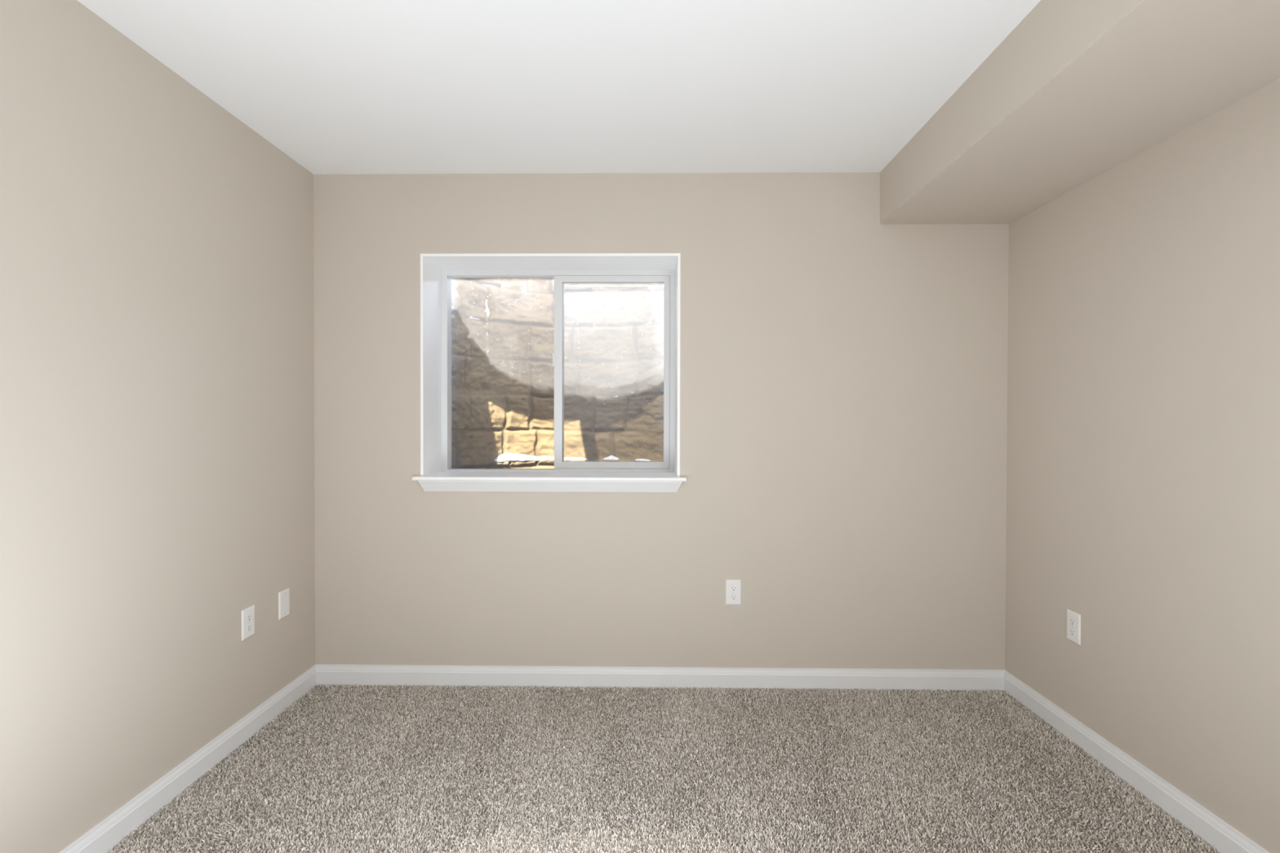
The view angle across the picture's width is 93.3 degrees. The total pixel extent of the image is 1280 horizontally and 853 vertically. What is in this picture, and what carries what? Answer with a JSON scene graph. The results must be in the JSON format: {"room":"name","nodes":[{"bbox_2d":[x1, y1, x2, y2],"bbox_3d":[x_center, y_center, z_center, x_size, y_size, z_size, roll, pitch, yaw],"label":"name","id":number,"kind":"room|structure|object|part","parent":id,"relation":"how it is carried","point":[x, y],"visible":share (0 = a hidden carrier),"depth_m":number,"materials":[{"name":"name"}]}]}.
{"room":"empty basement bedroom","nodes":[
{"label":"empty basement bedroom","id":0,"kind":"room"},
{"bbox_2d":[0,0,315,852],"bbox_3d":[-1.589,0.035,0.798,0.127,2.588,3.990,0,1,1],"label":"wall","id":1,"kind":"structure","parent":0,"point":[157,312],"depth_m":1.80,"materials":[{"name":"beige paint"}]},
{"bbox_2d":[58,664,316,852],"bbox_3d":[-1.524,1.170,0.869,0.014,0.094,3.870,0,1,1],"label":"baseboard","id":2,"kind":"structure","parent":1,"relation":"attached to","point":[105,835],"depth_m":2.00,"materials":[{"name":"white paint"}]},
{"bbox_2d":[241,604,254,640],"bbox_3d":[-1.508,0.756,2.329,0.008,0.115,0.071,0,1,1],"label":"duplex outlet","id":3,"kind":"object","parent":1,"relation":"attached to","point":[247,614],"visible":1,"depth_m":2.32,"materials":[{"name":"white plastic"}]},
{"bbox_2d":[246,623,252,631],"bbox_3d":[-1.505,0.775,2.329,0.002,0.028,0.034,0,1,1],"label":"receptacle","id":4,"kind":"object","parent":3,"relation":"attached to","point":[249,626],"depth_m":2.33,"materials":[{"name":"grey plastic"}]},
{"bbox_2d":[246,613,252,622],"bbox_3d":[-1.505,0.736,2.329,0.002,0.028,0.034,0,1,1],"label":"receptacle","id":5,"kind":"object","parent":3,"relation":"attached to","point":[249,615],"depth_m":2.33,"materials":[{"name":"grey plastic"}]},
{"bbox_2d":[278,587,289,619],"bbox_3d":[-1.505,0.750,2.559,0.007,0.115,0.071,0,1,1],"label":"blank plate","id":6,"kind":"object","parent":1,"relation":"attached to","point":[284,595],"visible":1,"depth_m":2.55,"materials":[{"name":"white plastic"}]},
{"bbox_2d":[77,0,1040,173],"bbox_3d":[0.075,-1.196,0.762,3.437,0.120,3.990,0,1,1],"label":"ceiling","id":7,"kind":"structure","parent":0,"point":[337,86],"depth_m":1.96,"materials":[{"name":"paint"}]},
{"bbox_2d":[313,172,1008,670],"bbox_3d":[0.042,-0.400,2.941,5.200,3.420,0.350,0,1,1],"label":"wall","id":8,"kind":"structure","parent":0,"point":[843,372],"depth_m":2.77,"materials":[{"name":"beige paint"}]},
{"bbox_2d":[412,253,686,492],"bbox_3d":[-0.410,-0.248,2.932,1.249,1.092,0.384,0,1,1],"label":"window","id":9,"kind":"structure","parent":8,"relation":"in","point":[437,270],"depth_m":2.96,"materials":[{"name":"white paint"}]},
{"bbox_3d":[-0.411,0.238,2.937,1.249,0.019,0.384,0,1,1],"label":"sill","id":10,"kind":"part","parent":9,"relation":"part of","materials":[{"name":"white paint"}]},
{"bbox_3d":[-0.141,-0.273,3.046,0.581,0.966,0.032,0,1,1],"label":"sliding sash","id":11,"kind":"part","parent":9,"relation":"part of","materials":[{"name":"clear glass"}]},
{"bbox_2d":[451,278,663,468],"bbox_3d":[-0.366,-0.134,3.489,1.440,1.634,0.730,0,1,1],"label":"window well","id":12,"kind":"object","parent":8,"relation":"attached to","point":[503,370],"visible":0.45,"depth_m":3.74,"materials":[{"name":"stone"}]},
{"bbox_2d":[493,453,588,462],"bbox_3d":[-0.610,0.185,3.720,0.580,0.054,0.132,0,1,-20],"label":"snow drift","id":13,"kind":"object","parent":12,"relation":"on","point":[504,457],"visible":0.91,"depth_m":3.67,"materials":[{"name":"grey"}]},
{"bbox_2d":[603,455,619,461],"bbox_3d":[-0.177,0.195,3.751,0.102,0.036,0.064,0,1,1],"label":"snow patch","id":14,"kind":"object","parent":12,"relation":"on","point":[611,458],"visible":0.99,"depth_m":3.73,"materials":[{"name":"grey snow"}]},
{"bbox_2d":[635,458,650,461],"bbox_3d":[0.019,0.205,3.675,0.105,0.018,0.030,0,1,32],"label":"snow patch","id":15,"kind":"object","parent":12,"relation":"on","point":[636,460],"visible":0.91,"depth_m":3.67,"materials":[{"name":"grey snow"}]},
{"bbox_2d":[315,664,1004,691],"bbox_3d":[0.080,1.154,2.774,3.173,0.094,0.014,0,1,1],"label":"baseboard","id":16,"kind":"structure","parent":8,"relation":"attached to","point":[886,679],"depth_m":2.77,"materials":[{"name":"white paint"}]},
{"bbox_2d":[725,579,741,604],"bbox_3d":[0.429,0.760,2.768,0.071,0.115,0.008,0,1,1],"label":"duplex outlet","id":17,"kind":"object","parent":8,"relation":"attached to","point":[733,587],"visible":1,"depth_m":2.77,"materials":[{"name":"white plastic"}]},
{"bbox_2d":[729,594,737,599],"bbox_3d":[0.429,0.780,2.766,0.034,0.028,0.002,0,1,1],"label":"receptacle","id":18,"kind":"object","parent":17,"relation":"attached to","point":[732,597],"depth_m":2.77,"materials":[{"name":"grey plastic"}]},
{"bbox_2d":[729,585,737,591],"bbox_3d":[0.429,0.741,2.766,0.034,0.028,0.002,0,1,1],"label":"receptacle","id":19,"kind":"object","parent":17,"relation":"attached to","point":[732,588],"depth_m":2.77,"materials":[{"name":"grey plastic"}]},
{"bbox_2d":[108,685,1214,852],"bbox_3d":[0.070,1.277,0.787,3.437,0.111,3.990,0,1,1],"label":"floor","id":20,"kind":"structure","parent":0,"point":[645,694],"depth_m":1.98,"materials":[{"name":"grey carpet"}]},
{"bbox_2d":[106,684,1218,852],"bbox_3d":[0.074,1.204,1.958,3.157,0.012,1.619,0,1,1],"label":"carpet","id":21,"kind":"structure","parent":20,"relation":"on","point":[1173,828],"depth_m":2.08,"materials":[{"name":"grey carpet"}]},
{"bbox_2d":[880,0,1279,224],"bbox_3d":[1.373,-1.016,0.805,0.621,0.235,3.870,0,1,1],"label":"soffit","id":22,"kind":"structure","parent":0,"point":[1077,90],"depth_m":1.74,"materials":[{"name":"beige paint"}]},
{"bbox_2d":[1004,78,1279,852],"bbox_3d":[1.716,0.042,0.751,0.120,2.588,3.991,0,1,0],"label":"wall","id":23,"kind":"structure","parent":0,"point":[1143,457],"depth_m":1.92,"materials":[{"name":"beige paint"}]},
{"bbox_2d":[1066,608,1080,645],"bbox_3d":[1.661,0.768,2.317,0.008,0.115,0.071,0,1,1],"label":"duplex outlet","id":24,"kind":"object","parent":23,"relation":"attached to","point":[1073,619],"visible":1,"depth_m":2.31,"materials":[{"name":"white plastic"}]},
{"bbox_2d":[1069,627,1075,636],"bbox_3d":[1.658,0.788,2.317,0.002,0.028,0.034,0,1,1],"label":"receptacle","id":25,"kind":"object","parent":24,"relation":"attached to","point":[1072,630],"depth_m":2.32,"materials":[{"name":"grey plastic"}]},
{"bbox_2d":[1069,617,1075,626],"bbox_3d":[1.658,0.749,2.317,0.002,0.028,0.034,0,1,1],"label":"receptacle","id":26,"kind":"object","parent":24,"relation":"attached to","point":[1072,620],"depth_m":2.32,"materials":[{"name":"grey plastic"}]},
{"bbox_2d":[1004,670,1269,852],"bbox_3d":[1.647,1.177,0.824,0.014,0.094,3.870,0,1,0],"label":"baseboard","id":27,"kind":"structure","parent":23,"relation":"attached to","point":[1224,838],"depth_m":2.00,"materials":[{"name":"white paint"}]}
]}

